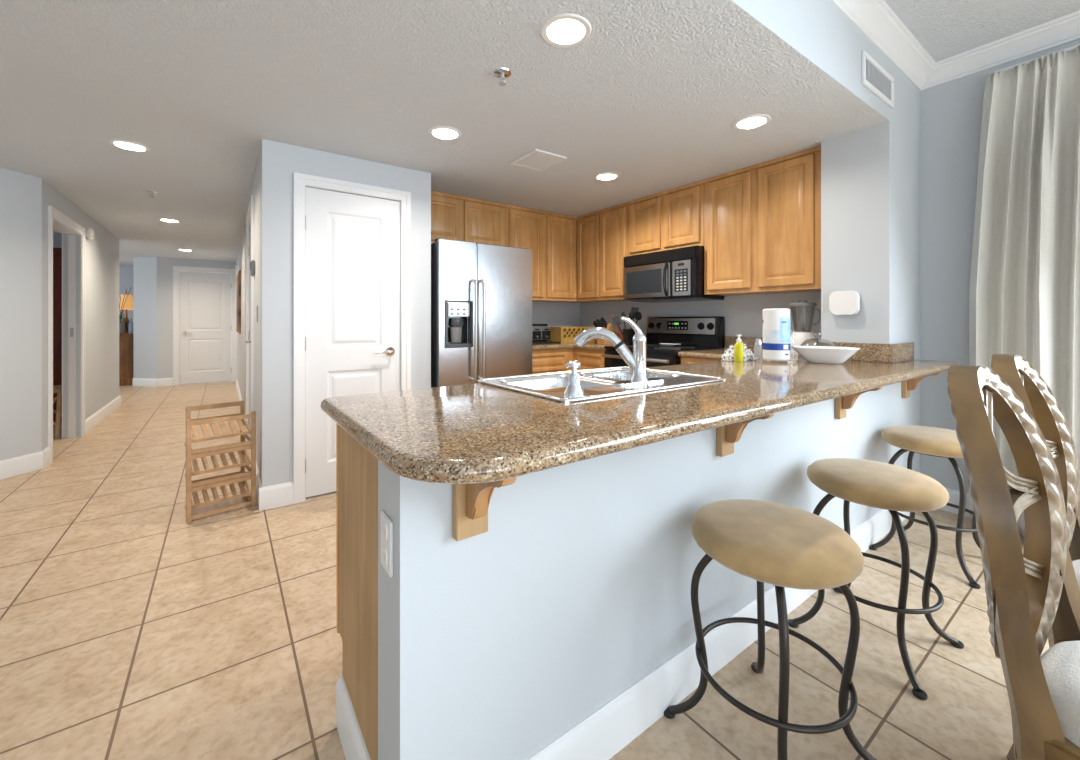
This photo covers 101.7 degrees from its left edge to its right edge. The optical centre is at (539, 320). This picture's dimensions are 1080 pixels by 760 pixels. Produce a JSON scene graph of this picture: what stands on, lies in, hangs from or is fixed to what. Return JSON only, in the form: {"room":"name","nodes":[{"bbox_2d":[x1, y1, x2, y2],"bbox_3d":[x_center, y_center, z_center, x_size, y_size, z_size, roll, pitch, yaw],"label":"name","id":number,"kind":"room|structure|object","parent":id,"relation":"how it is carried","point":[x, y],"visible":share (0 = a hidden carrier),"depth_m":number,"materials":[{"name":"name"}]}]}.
{"room":"kitchen","nodes":[
{"label":"kitchen","id":0,"kind":"room"},
{"bbox_2d":[0,168,41,460],"bbox_3d":[-4.189,0.024,1.857,0.113,2.259,3.182,0,0,9],"label":"wall","id":1,"kind":"structure","parent":0,"point":[20,193],"depth_m":3.30,"materials":[{"name":"grey paint"}]},
{"bbox_2d":[0,451,42,479],"bbox_3d":[-4.126,1.085,1.847,0.016,0.135,3.182,0,0,9],"label":"baseboard","id":2,"kind":"structure","parent":1,"relation":"attached to","point":[19,465],"depth_m":3.29,"materials":[{"name":"white paint"}]},
{"bbox_2d":[53,232,61,247],"bbox_3d":[-7.120,0.024,4.867,3.330,2.259,0.120,0,0,-36],"label":"wall","id":3,"kind":"structure","parent":0,"point":[57,237],"depth_m":5.54,"materials":[{"name":"grey paint"}]},
{"bbox_2d":[42,179,118,450],"bbox_3d":[-4.841,0.024,4.654,0.120,2.259,3.130,0,0,-36],"label":"wall","id":4,"kind":"structure","parent":0,"point":[102,252],"depth_m":4.67,"materials":[{"name":"grey paint"}]},
{"bbox_2d":[42,447,50,467],"bbox_3d":[-3.915,1.085,3.484,0.016,0.135,0.150,0,0,-36],"label":"baseboard","id":5,"kind":"structure","parent":4,"relation":"attached to","point":[47,451],"depth_m":3.48,"materials":[{"name":"white paint"}]},
{"bbox_2d":[48,206,84,462],"bbox_3d":[-4.328,0.114,3.948,0.148,2.079,1.083,0,0,-36],"label":"trim","id":6,"kind":"structure","parent":4,"relation":"attached to","point":[57,221],"depth_m":3.83,"materials":[{"name":"white paint"}]},
{"bbox_2d":[68,235,75,437],"bbox_3d":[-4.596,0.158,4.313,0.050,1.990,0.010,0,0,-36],"label":"door","id":7,"kind":"structure","parent":4,"relation":"in","point":[71,238],"depth_m":4.31,"materials":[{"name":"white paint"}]},
{"bbox_2d":[86,228,93,239],"bbox_3d":[-4.673,-0.899,4.565,0.047,0.105,0.130,0,0,-36],"label":"door chime","id":8,"kind":"object","parent":4,"relation":"attached to","point":[89,232],"visible":1,"depth_m":4.53,"materials":[{"name":"white plastic"}]},
{"bbox_2d":[85,395,120,433],"bbox_3d":[-5.148,1.085,5.196,0.016,0.135,1.890,0,0,-36],"label":"baseboard","id":9,"kind":"structure","parent":4,"relation":"attached to","point":[97,417],"depth_m":5.02,"materials":[{"name":"white paint"}]},
{"bbox_2d":[119,266,132,321],"bbox_3d":[-9.511,0.024,8.248,3.400,2.259,0.100,0,0,-36],"label":"wall","id":10,"kind":"structure","parent":0,"point":[125,272],"depth_m":8.96,"materials":[{"name":"grey paint"}]},
{"bbox_2d":[133,257,235,378],"bbox_3d":[-7.068,0.024,8.297,2.612,2.259,1.128,0,0,17],"label":"wall","id":11,"kind":"structure","parent":0,"point":[152,276],"depth_m":7.71,"materials":[{"name":"grey paint"}]},
{"bbox_2d":[133,378,156,386],"bbox_3d":[-6.922,1.085,7.689,0.481,0.135,0.016,0,0,9],"label":"baseboard","id":12,"kind":"structure","parent":11,"relation":"attached to","point":[136,381],"depth_m":7.68,"materials":[{"name":"white paint"}]},
{"bbox_2d":[156,378,172,386],"bbox_3d":[-6.592,1.085,7.714,0.215,0.135,0.016,0,0,-36],"label":"baseboard","id":13,"kind":"structure","parent":11,"relation":"attached to","point":[162,381],"depth_m":7.71,"materials":[{"name":"white paint"}]},
{"bbox_2d":[173,266,234,384],"bbox_3d":[-6.153,0.094,8.091,0.925,2.119,0.118,0,0,-36],"label":"trim","id":14,"kind":"structure","parent":11,"relation":"attached to","point":[176,269],"depth_m":7.82,"materials":[{"name":"white paint"}]},
{"bbox_2d":[179,271,231,383],"bbox_3d":[-6.125,0.131,8.061,0.768,2.020,0.100,0,0,-36],"label":"door","id":15,"kind":"structure","parent":11,"relation":"in","point":[205,327],"depth_m":8.05,"materials":[{"name":"white paint"}]},
{"bbox_2d":[236,147,260,479],"bbox_3d":[-3.738,0.024,5.604,0.100,2.259,6.936,0,0,-36],"label":"wall","id":16,"kind":"structure","parent":0,"point":[256,186],"depth_m":3.34,"materials":[{"name":"grey paint"}]},
{"bbox_2d":[235,265,236,381],"bbox_3d":[-5.520,0.096,7.978,0.019,2.114,0.858,0,0,-36],"label":"trim","id":17,"kind":"structure","parent":16,"relation":"attached to","point":[236,265],"depth_m":8.27,"materials":[{"name":"white paint"}]},
{"bbox_2d":[236,270,240,332],"bbox_3d":[-4.472,-0.249,6.515,0.024,0.855,1.400,0,0,-36],"label":"painting","id":18,"kind":"object","parent":16,"relation":"attached to","point":[238,279],"visible":1,"depth_m":6.05},
{"bbox_2d":[246,195,253,440],"bbox_3d":[-2.465,0.091,3.820,0.118,2.124,0.958,0,0,-36],"label":"trim","id":19,"kind":"structure","parent":16,"relation":"attached to","point":[250,214],"depth_m":3.70,"materials":[{"name":"white paint"}]},
{"bbox_2d":[256,463,261,506],"bbox_3d":[-1.963,1.085,3.038,0.016,0.135,0.896,0,0,-36],"label":"baseboard","id":20,"kind":"structure","parent":16,"relation":"attached to","point":[258,481],"depth_m":2.80,"materials":[{"name":"white paint"}]},
{"bbox_2d":[261,139,430,486],"bbox_3d":[-1.476,0.024,3.296,1.076,2.259,0.746,0,0,-36],"label":"wall","id":21,"kind":"structure","parent":0,"point":[279,161],"depth_m":2.76,"materials":[{"name":"grey paint"}]},
{"bbox_2d":[259,482,293,510],"bbox_3d":[-1.625,1.085,2.719,0.192,0.135,0.016,0,0,-36],"label":"baseboard","id":22,"kind":"structure","parent":21,"relation":"attached to","point":[278,495],"depth_m":2.71,"materials":[{"name":"white paint"}]},
{"bbox_2d":[293,172,410,503],"bbox_3d":[-1.279,0.111,3.029,0.749,2.085,0.118,0,0,-36],"label":"trim","id":23,"kind":"structure","parent":21,"relation":"attached to","point":[301,181],"depth_m":2.80,"materials":[{"name":"white paint"}]},
{"bbox_2d":[305,187,399,496],"bbox_3d":[-1.258,0.141,2.989,0.620,2.000,0.100,0,0,-36],"label":"door","id":24,"kind":"structure","parent":21,"relation":"in","point":[352,339],"depth_m":2.97,"materials":[{"name":"white paint"}]},
{"bbox_2d":[0,0,887,265],"bbox_3d":[-4.390,-1.186,5.371,8.350,0.160,12.152,0,0,-36],"label":"ceiling","id":25,"kind":"structure","parent":0,"point":[655,93],"depth_m":2.19,"materials":[{"name":"white paint"}]},
{"bbox_2d":[109,140,149,151],"bbox_3d":[-2.599,-1.129,2.785,0.194,0.057,0.194,0,0,-36],"label":"recessed light","id":26,"kind":"object","parent":25,"relation":"in","point":[123,144],"visible":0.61,"depth_m":2.82,"materials":[{"name":"white"}]},
{"bbox_2d":[428,126,461,139],"bbox_3d":[-0.561,-1.129,2.597,0.194,0.057,0.194,0,0,-36],"label":"recessed light","id":27,"kind":"object","parent":25,"relation":"in","point":[439,132],"visible":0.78,"depth_m":2.65,"materials":[{"name":"white"}]},
{"bbox_2d":[494,68,511,85],"bbox_3d":[-0.167,-1.080,1.962,0.080,0.052,0.080,0,0,-36],"label":"sprinkler","id":28,"kind":"object","parent":25,"relation":"attached to","point":[502,73],"visible":1,"depth_m":1.95,"materials":[{"name":"silver metal"}]},
{"bbox_2d":[510,149,566,170],"bbox_3d":[-0.015,-1.100,3.033,0.260,0.010,0.320,0,0,-36],"label":"ceiling vent","id":29,"kind":"object","parent":25,"relation":"in","point":[537,160],"visible":1,"depth_m":3.02,"materials":[{"name":"white paint"}]},
{"bbox_2d":[541,13,591,46],"bbox_3d":[0.099,-1.129,1.680,0.194,0.057,0.194,0,0,-36],"label":"recessed light","id":30,"kind":"object","parent":25,"relation":"in","point":[566,29],"visible":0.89,"depth_m":1.71,"materials":[{"name":"white paint"}]},
{"bbox_2d":[594,172,619,180],"bbox_3d":[0.514,-1.129,3.378,0.194,0.057,0.194,0,0,-36],"label":"recessed light","id":31,"kind":"object","parent":25,"relation":"in","point":[606,176],"visible":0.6,"depth_m":3.43,"materials":[{"name":"white glass"}]},
{"bbox_2d":[733,114,770,129],"bbox_3d":[1.181,-1.129,2.452,0.194,0.057,0.194,0,0,-36],"label":"recessed light","id":32,"kind":"object","parent":25,"relation":"in","point":[749,122],"visible":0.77,"depth_m":2.50,"materials":[{"name":"white glass"}]},
{"bbox_2d":[0,381,1049,759],"bbox_3d":[-2.770,1.183,3.120,8.350,0.060,17.700,0,0,-36],"label":"floor","id":33,"kind":"structure","parent":0,"point":[130,629],"depth_m":1.58,"materials":[{"name":"tile"}]},
{"bbox_2d":[53,247,61,421],"bbox_3d":[-5.852,0.171,5.065,1.000,1.965,0.800,0,0,-36],"label":"armoire","id":34,"kind":"object","parent":33,"relation":"on","point":[57,252],"visible":0.02,"depth_m":4.93,"materials":[{"name":"red wood"}]},
{"bbox_2d":[53,385,61,437],"bbox_3d":[-5.016,0.708,4.362,0.464,0.891,0.440,0,0,-36],"label":"chair","id":35,"kind":"object","parent":33,"relation":"on","point":[57,389],"visible":0.08,"depth_m":4.32,"materials":[{"name":"brown wood"}]},
{"bbox_2d":[119,333,132,385],"bbox_3d":[-7.753,0.694,7.751,0.933,0.918,0.500,0,0,-36],"label":"base cabinet","id":36,"kind":"object","parent":33,"relation":"on","point":[125,339],"visible":0.14,"depth_m":7.77,"materials":[{"name":"brown wood"}]},
{"bbox_2d":[119,287,131,333],"bbox_3d":[-7.470,-0.184,7.800,0.311,0.837,0.373,0,0,4],"label":"potted plant","id":37,"kind":"object","parent":36,"relation":"on","point":[121,323],"visible":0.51,"depth_m":7.80,"materials":[{"name":"green plant"}]},
{"bbox_2d":[119,291,132,332],"bbox_3d":[-7.521,-0.145,7.992,0.280,0.760,0.280,0,0,-36],"label":"table lamp","id":38,"kind":"object","parent":36,"relation":"on","point":[128,305],"visible":0.63,"depth_m":7.95,"materials":[{"name":"beige fabric"}]},
{"bbox_2d":[185,400,255,522],"bbox_3d":[-1.976,0.841,2.702,0.338,0.625,0.265,0,0,-45],"label":"rack","id":39,"kind":"object","parent":33,"relation":"on","point":[240,477],"visible":1,"depth_m":2.66,"materials":[{"name":"brown wood"}]},
{"bbox_2d":[241,414,250,432],"bbox_3d":[-1.876,0.659,2.802,0.010,0.085,0.235,0,0,-45],"label":"shelf","id":40,"kind":"object","parent":39,"relation":"attached to","point":[244,423],"depth_m":2.75,"materials":[{"name":"brown wood"}]},
{"bbox_2d":[241,472,250,494],"bbox_3d":[-1.876,1.039,2.802,0.010,0.085,0.235,0,0,-45],"label":"shelf","id":41,"kind":"object","parent":39,"relation":"attached to","point":[244,483],"depth_m":2.74,"materials":[{"name":"brown wood"}]},
{"bbox_2d":[243,450,250,463],"bbox_3d":[-1.876,0.849,2.802,0.010,0.085,0.235,0,0,-45],"label":"shelf","id":42,"kind":"object","parent":39,"relation":"attached to","point":[245,453],"depth_m":2.75,"materials":[{"name":"brown wood"}]},
{"bbox_2d":[336,387,566,759],"bbox_3d":[0.613,0.714,1.940,2.718,0.879,0.439,0,0,-36],"label":"base cabinet","id":43,"kind":"object","parent":33,"relation":"on","point":[356,467],"visible":0.1,"depth_m":1.11,"materials":[{"name":"brown wood"}]},
{"bbox_2d":[321,336,956,483],"bbox_3d":[0.683,0.202,2.150,3.157,0.142,1.432,0,0,-36],"label":"countertop","id":44,"kind":"structure","parent":43,"relation":"on","point":[478,432],"depth_m":1.11,"materials":[{"name":"brown stone"}]},
{"bbox_2d":[477,366,724,402],"bbox_3d":[0.240,0.318,1.681,0.809,0.194,0.540,0,0,-36],"label":"sink","id":45,"kind":"object","parent":44,"relation":"in","point":[593,387],"visible":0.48,"depth_m":1.68,"materials":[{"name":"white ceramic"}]},
{"bbox_2d":[564,360,584,397],"bbox_3d":[0.102,0.173,1.306,0.062,0.107,0.062,0,0,8],"label":"soap dispenser","id":46,"kind":"object","parent":45,"relation":"on","point":[574,389],"visible":0.98,"depth_m":1.29,"materials":[{"name":"silver metal"}]},
{"bbox_2d":[583,370,673,380],"bbox_3d":[0.366,0.319,1.828,0.286,0.187,0.276,0,0,-36],"label":"basket","id":47,"kind":"object","parent":45,"relation":"in","point":[584,374],"visible":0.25,"depth_m":1.88,"materials":[{"name":"silver metal"}]},
{"bbox_2d":[574,316,664,385],"bbox_3d":[0.295,0.106,1.593,0.341,0.242,0.175,0,0,2],"label":"faucet","id":48,"kind":"object","parent":44,"relation":"on","point":[636,361],"visible":1,"depth_m":1.58,"materials":[{"name":"silver metal"}]},
{"bbox_2d":[734,335,743,361],"bbox_3d":[1.119,0.156,2.471,0.048,0.153,0.048,0,0,-36],"label":"soap bottle","id":49,"kind":"object","parent":44,"relation":"on","point":[738,348],"visible":1,"depth_m":2.45,"materials":[{"name":"yellow plastic"}]},
{"bbox_2d":[721,341,757,360],"bbox_3d":[1.165,0.175,2.577,0.279,0.111,0.164,0,0,-36],"label":"cloth","id":50,"kind":"object","parent":44,"relation":"on","point":[728,355],"visible":0.48,"depth_m":2.53,"materials":[{"name":"white fabric"}]},
{"bbox_2d":[754,338,761,357],"bbox_3d":[1.327,0.171,2.675,0.044,0.123,0.043,0,0,-36],"label":"shaker","id":51,"kind":"object","parent":44,"relation":"on","point":[757,342],"visible":0.83,"depth_m":2.66,"materials":[{"name":"clear glass"}]},
{"bbox_2d":[754,345,761,357],"bbox_3d":[1.327,0.190,2.675,0.044,0.085,0.043,0,0,-36],"label":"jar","id":52,"kind":"object","parent":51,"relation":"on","point":[757,348],"depth_m":2.66,"materials":[{"name":"clear glass"}]},
{"bbox_2d":[755,330,797,363],"bbox_3d":[1.328,0.143,2.469,0.214,0.179,0.214,0,0,-36],"label":"paper towel holder","id":53,"kind":"object","parent":44,"relation":"on","point":[789,361],"visible":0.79,"depth_m":2.47,"materials":[{"name":"silver plastic"}]},
{"bbox_2d":[762,308,789,359],"bbox_3d":[1.327,0.077,2.469,0.138,0.284,0.139,0,0,-36],"label":"paper towel roll","id":54,"kind":"object","parent":53,"relation":"on","point":[776,322],"visible":1,"depth_m":2.41,"materials":[{"name":"white paper"}]},
{"bbox_2d":[789,300,817,355],"bbox_3d":[1.778,0.048,2.968,0.197,0.370,0.184,0,0,-36],"label":"blender","id":55,"kind":"object","parent":44,"relation":"on","point":[798,337],"visible":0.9,"depth_m":2.92,"materials":[{"name":"white plastic"}]},
{"bbox_2d":[790,306,817,330],"bbox_3d":[1.784,-0.008,2.973,0.181,0.178,0.152,0,0,-36],"label":"jar","id":56,"kind":"object","parent":55,"relation":"on","point":[802,329],"depth_m":2.96,"materials":[{"name":"clear plastic"}]},
{"bbox_2d":[792,346,859,363],"bbox_3d":[1.555,0.190,2.401,0.316,0.086,0.197,0,0,35],"label":"serving bowl","id":57,"kind":"object","parent":44,"relation":"on","point":[811,354],"visible":1,"depth_m":2.35,"materials":[{"name":"white ceramic"}]},
{"bbox_2d":[820,342,893,362],"bbox_3d":[1.837,0.182,2.564,0.021,0.102,0.365,0,0,-36],"label":"backsplash","id":58,"kind":"structure","parent":44,"relation":"on","point":[875,352],"depth_m":2.49,"materials":[{"name":"brown stone"}]},
{"bbox_2d":[894,342,913,361],"bbox_3d":[2.091,0.182,2.534,0.356,0.102,0.020,0,0,-36],"label":"backsplash","id":59,"kind":"structure","parent":44,"relation":"on","point":[902,351],"depth_m":2.51,"materials":[{"name":"brown stone"}]},
{"bbox_2d":[431,238,531,387],"bbox_3d":[-0.613,0.269,3.795,0.856,1.768,0.864,0,0,-36],"label":"refrigerator","id":60,"kind":"object","parent":33,"relation":"on","point":[481,294],"visible":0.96,"depth_m":3.43,"materials":[{"name":"silver metal"}]},
{"bbox_2d":[532,348,573,373],"bbox_3d":[-0.085,0.714,4.371,0.630,0.879,0.623,0,0,-36],"label":"base cabinet","id":61,"kind":"object","parent":33,"relation":"on","point":[550,360],"visible":0.21,"depth_m":4.13,"materials":[{"name":"brown wood"}]},
{"bbox_2d":[532,333,645,350],"bbox_3d":[0.284,0.202,4.357,1.223,0.142,1.076,0,0,-36],"label":"countertop","id":62,"kind":"structure","parent":61,"relation":"on","point":[589,345],"depth_m":4.16,"materials":[{"name":"brown stone"}]},
{"bbox_2d":[532,324,552,343],"bbox_3d":[-0.040,0.134,4.429,0.270,0.198,0.255,0,0,-36],"label":"toaster","id":63,"kind":"object","parent":62,"relation":"on","point":[540,332],"visible":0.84,"depth_m":4.34,"materials":[{"name":"black"}]},
{"bbox_2d":[550,326,594,342],"bbox_3d":[0.345,0.150,4.664,0.460,0.165,0.192,0,0,-36],"label":"wooden crate","id":64,"kind":"object","parent":62,"relation":"on","point":[557,334],"visible":0.63,"depth_m":4.54,"materials":[{"name":"yellow wood"}]},
{"bbox_2d":[593,317,617,343],"bbox_3d":[0.636,0.098,4.342,0.273,0.270,0.105,0,0,-36],"label":"knife block","id":65,"kind":"object","parent":62,"relation":"on","point":[597,323],"visible":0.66,"depth_m":4.31,"materials":[{"name":"brown wood"}]},
{"bbox_2d":[623,329,634,344],"bbox_3d":[0.849,0.158,4.178,0.130,0.150,0.130,0,0,-36],"label":"utensil crock","id":66,"kind":"object","parent":62,"relation":"on","point":[628,334],"visible":0.63,"depth_m":4.12,"materials":[{"name":"black"}]},
{"bbox_2d":[612,315,622,335],"bbox_3d":[0.758,0.083,4.221,0.145,0.264,0.030,0,0,21],"label":"spatula","id":67,"kind":"object","parent":66,"relation":"in","point":[615,319],"visible":0.89,"depth_m":4.22,"materials":[{"name":"black plastic"}]},
{"bbox_2d":[574,348,604,369],"bbox_3d":[0.703,0.714,4.289,0.623,0.879,0.465,0,0,-36],"label":"base cabinet","id":68,"kind":"object","parent":33,"relation":"on","point":[589,359],"visible":0.2,"depth_m":4.10,"materials":[{"name":"brown wood"}]},
{"bbox_2d":[601,316,724,367],"bbox_3d":[1.030,0.560,3.758,0.709,1.185,0.761,0,0,-36],"label":"range","id":69,"kind":"object","parent":33,"relation":"on","point":[693,333],"visible":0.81,"depth_m":3.76,"materials":[{"name":"black metal"}]},
{"bbox_2d":[604,344,717,352],"bbox_3d":[1.016,0.237,3.749,0.570,0.021,0.761,0,0,-36],"label":"cooktop","id":70,"kind":"object","parent":69,"relation":"in","point":[650,348],"depth_m":3.66,"materials":[{"name":"black"}]},
{"bbox_2d":[681,357,720,363],"bbox_3d":[1.480,0.714,3.210,0.623,0.879,0.640,0,0,-36],"label":"base cabinet","id":71,"kind":"object","parent":33,"relation":"on","point":[684,360],"visible":0.04,"depth_m":3.21,"materials":[{"name":"brown wood"}]},
{"bbox_2d":[664,499,876,759],"bbox_3d":[0.630,0.850,1.200,0.414,0.607,0.414,0,0,-26],"label":"bar stool","id":72,"kind":"object","parent":33,"relation":"on","point":[779,545],"visible":1,"depth_m":1.12,"materials":[{"name":"beige fabric"}]},
{"bbox_2d":[788,458,963,699],"bbox_3d":[1.219,0.850,1.611,0.414,0.607,0.414,0,0,-34],"label":"bar stool","id":73,"kind":"object","parent":33,"relation":"on","point":[892,488],"visible":0.82,"depth_m":1.51,"materials":[{"name":"brown metal"}]},
{"bbox_2d":[869,425,980,588],"bbox_3d":[1.937,0.850,2.161,0.414,0.607,0.414,0,0,-33],"label":"bar stool","id":74,"kind":"object","parent":33,"relation":"on","point":[931,441],"visible":0.59,"depth_m":2.07,"materials":[{"name":"beige fabric"}]},
{"bbox_2d":[947,364,1079,759],"bbox_3d":[1.108,0.626,0.757,0.489,1.053,0.586,0,0,-29],"label":"dining chair","id":75,"kind":"object","parent":33,"relation":"on","point":[1032,592],"visible":1,"depth_m":0.84,"materials":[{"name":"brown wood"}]},
{"bbox_2d":[991,354,1079,759],"bbox_3d":[1.529,0.626,1.075,0.489,1.053,0.586,0,0,-30],"label":"dining chair","id":76,"kind":"object","parent":33,"relation":"on","point":[1026,382],"visible":0.31,"depth_m":1.30,"materials":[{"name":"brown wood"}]},
{"bbox_2d":[532,302,579,326],"bbox_3d":[-0.457,0.024,4.563,2.190,2.259,0.120,0,0,-36],"label":"wall","id":77,"kind":"structure","parent":0,"point":[554,314],"depth_m":4.95,"materials":[{"name":"grey paint"}]},
{"bbox_2d":[431,191,505,245],"bbox_3d":[-0.785,-0.875,4.039,0.910,0.457,0.343,0,0,-36],"label":"upper cabinet","id":78,"kind":"object","parent":77,"relation":"attached to","point":[453,217],"visible":0.64,"depth_m":3.93,"materials":[{"name":"brown wood"}]},
{"bbox_2d":[506,204,577,301],"bbox_3d":[-0.053,-0.653,4.566,0.890,0.902,0.343,0,0,-36],"label":"upper cabinet","id":79,"kind":"object","parent":77,"relation":"attached to","point":[551,237],"visible":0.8,"depth_m":4.46,"materials":[{"name":"brown wood"}]},
{"bbox_2d":[378,385,888,759],"bbox_3d":[0.792,0.714,1.704,2.724,0.879,0.149,0,0,-36],"label":"wall","id":80,"kind":"structure","parent":0,"point":[493,644],"depth_m":1.08,"materials":[{"name":"grey paint"}]},
{"bbox_2d":[336,674,369,759],"bbox_3d":[-0.470,1.085,1.112,0.016,0.135,0.365,0,0,-36],"label":"baseboard","id":81,"kind":"structure","parent":80,"relation":"attached to","point":[352,741],"depth_m":1.15,"materials":[{"name":"white paint"}]},
{"bbox_2d":[381,511,392,577],"bbox_3d":[-0.318,0.460,0.906,0.009,0.114,0.072,0,0,-36],"label":"wall outlet","id":82,"kind":"object","parent":80,"relation":"attached to","point":[386,523],"visible":1,"depth_m":0.89,"materials":[{"name":"white plastic"}]},
{"bbox_2d":[382,521,386,540],"bbox_3d":[-0.320,0.434,0.905,0.004,0.036,0.030,0,0,-36],"label":"socket","id":83,"kind":"object","parent":82,"relation":"attached to","point":[384,523],"depth_m":0.90,"materials":[{"name":"grey plastic"}]},
{"bbox_2d":[382,547,386,565],"bbox_3d":[-0.320,0.486,0.905,0.004,0.036,0.030,0,0,-36],"label":"socket","id":84,"kind":"object","parent":82,"relation":"attached to","point":[384,549],"depth_m":0.90,"materials":[{"name":"grey plastic"}]},
{"bbox_2d":[452,477,515,540],"bbox_3d":[-0.104,0.362,0.865,0.074,0.178,0.166,0,0,-36],"label":"corbel","id":85,"kind":"object","parent":80,"relation":"attached to","point":[470,502],"visible":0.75,"depth_m":0.90,"materials":[{"name":"brown wood"}]},
{"bbox_2d":[526,509,909,759],"bbox_3d":[1.067,1.085,1.801,3.284,0.135,0.016,0,0,-36],"label":"baseboard","id":86,"kind":"structure","parent":80,"relation":"attached to","point":[607,730],"depth_m":1.29,"materials":[{"name":"white paint"}]},
{"bbox_2d":[716,413,773,456],"bbox_3d":[0.664,0.362,1.419,0.074,0.178,0.166,0,0,-36],"label":"corbel","id":87,"kind":"object","parent":80,"relation":"attached to","point":[727,435],"visible":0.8,"depth_m":1.45,"materials":[{"name":"brown wood"}]},
{"bbox_2d":[835,387,881,418],"bbox_3d":[1.429,0.362,1.969,0.074,0.178,0.166,0,0,-36],"label":"corbel","id":88,"kind":"object","parent":80,"relation":"attached to","point":[842,403],"visible":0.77,"depth_m":2.00,"materials":[{"name":"brown wood"}]},
{"bbox_2d":[580,291,820,348],"bbox_3d":[1.336,0.024,4.178,0.270,2.259,2.840,0,0,-36],"label":"wall","id":89,"kind":"structure","parent":0,"point":[743,314],"depth_m":3.61,"materials":[{"name":"grey paint"}]},
{"bbox_2d":[561,202,628,302],"bbox_3d":[0.638,-0.653,4.623,0.338,0.902,1.054,0,0,-36],"label":"upper cabinet","id":90,"kind":"object","parent":89,"relation":"attached to","point":[602,235],"visible":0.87,"depth_m":4.37,"materials":[{"name":"brown wood"}]},
{"bbox_2d":[595,333,645,340],"bbox_3d":[0.779,0.182,4.700,0.020,0.102,1.054,0,0,-36],"label":"backsplash","id":91,"kind":"structure","parent":89,"relation":"attached to","point":[618,334],"depth_m":4.61,"materials":[{"name":"brown stone"}]},
{"bbox_2d":[628,180,703,255],"bbox_3d":[1.180,-0.847,3.871,0.338,0.515,0.796,0,0,-36],"label":"upper cabinet","id":92,"kind":"object","parent":89,"relation":"attached to","point":[670,219],"visible":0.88,"depth_m":3.72,"materials":[{"name":"brown wood"}]},
{"bbox_2d":[623,245,724,302],"bbox_3d":[1.131,-0.378,3.835,0.455,0.417,0.780,0,0,-36],"label":"microwave","id":93,"kind":"object","parent":92,"relation":"attached to","point":[673,275],"visible":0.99,"depth_m":3.64,"materials":[{"name":"black"}]},
{"bbox_2d":[703,146,820,295],"bbox_3d":[1.664,-0.653,3.198,0.338,0.902,0.857,0,0,-36],"label":"upper cabinet","id":94,"kind":"object","parent":89,"relation":"attached to","point":[762,221],"visible":0.77,"depth_m":3.05,"materials":[{"name":"brown wood"}]},
{"bbox_2d":[725,336,820,350],"bbox_3d":[1.792,0.182,3.293,0.021,0.102,0.866,0,0,-36],"label":"backsplash","id":95,"kind":"structure","parent":89,"relation":"attached to","point":[729,340],"depth_m":3.50,"materials":[{"name":"brown stone"}]},
{"bbox_2d":[731,0,919,143],"bbox_3d":[-0.909,-1.337,0.458,8.260,0.460,0.114,0,0,-36],"label":"wall","id":96,"kind":"structure","parent":0,"point":[816,29],"depth_m":2.02,"materials":[{"name":"grey paint"}]},
{"bbox_2d":[862,50,893,107],"bbox_3d":[1.793,-1.268,2.326,0.441,0.165,0.012,0,0,-36],"label":"air vent","id":97,"kind":"object","parent":96,"relation":"in","point":[875,77],"visible":1,"depth_m":2.31,"materials":[{"name":"white metal"}]},
{"bbox_2d":[829,0,935,90],"bbox_3d":[-0.402,-1.494,0.695,6.960,0.105,0.094,0,0,-36],"label":"trim","id":98,"kind":"structure","parent":96,"relation":"attached to","point":[874,19],"depth_m":2.31,"materials":[{"name":"white paint"}]},
{"bbox_2d":[821,121,919,472],"bbox_3d":[2.108,0.023,2.772,0.660,2.260,0.344,0,0,-36],"label":"wall column","id":99,"kind":"structure","parent":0,"point":[870,176],"depth_m":2.57,"materials":[{"name":"grey paint"}]},
{"bbox_2d":[829,290,859,314],"bbox_3d":[1.800,-0.103,2.596,0.044,0.140,0.146,0,0,-36],"label":"router","id":100,"kind":"object","parent":99,"relation":"attached to","point":[840,302],"visible":1,"depth_m":2.58,"materials":[{"name":"white plastic"}]},
{"bbox_2d":[901,372,941,397],"bbox_3d":[2.180,0.362,2.509,0.074,0.178,0.166,0,0,-36],"label":"corbel","id":101,"kind":"object","parent":99,"relation":"attached to","point":[906,386],"visible":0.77,"depth_m":2.54,"materials":[{"name":"brown wood"}]},
{"bbox_2d":[884,0,1079,61],"bbox_3d":[0.750,-1.597,-1.770,8.350,0.100,5.650,0,0,-36],"label":"ceiling","id":102,"kind":"structure","parent":0,"point":[945,29],"depth_m":2.25,"materials":[{"name":"white paint"}]},
{"bbox_2d":[920,39,1079,492],"bbox_3d":[4.026,-0.197,0.586,0.100,2.700,5.446,0,0,-36],"label":"wall","id":103,"kind":"structure","parent":0,"point":[950,112],"depth_m":2.66,"materials":[{"name":"grey paint"}]},
{"bbox_2d":[940,488,968,516],"bbox_3d":[2.606,1.085,2.459,0.016,0.135,0.746,0,0,-36],"label":"baseboard","id":104,"kind":"structure","parent":103,"relation":"attached to","point":[954,495],"depth_m":2.62,"materials":[{"name":"white paint"}]},
{"bbox_2d":[921,10,1079,90],"bbox_3d":[3.918,-1.494,0.570,0.094,0.105,5.346,0,0,-36],"label":"trim","id":105,"kind":"structure","parent":103,"relation":"attached to","point":[1065,29],"depth_m":2.42,"materials":[{"name":"white paint"}]},
{"bbox_2d":[997,44,1079,71],"bbox_3d":[2.838,-1.375,2.074,0.089,0.025,0.950,0,0,-36],"label":"rail","id":106,"kind":"object","parent":103,"relation":"attached to","point":[1075,46],"visible":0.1,"depth_m":2.33,"materials":[{"name":"white metal"}]},
{"bbox_2d":[969,46,1079,537],"bbox_3d":[2.692,-0.111,2.066,0.233,2.498,1.008,0,0,-36],"label":"curtain","id":107,"kind":"object","parent":106,"relation":"hanging from","point":[1024,293],"visible":0.59,"depth_m":2.28,"materials":[{"name":"fabric"}]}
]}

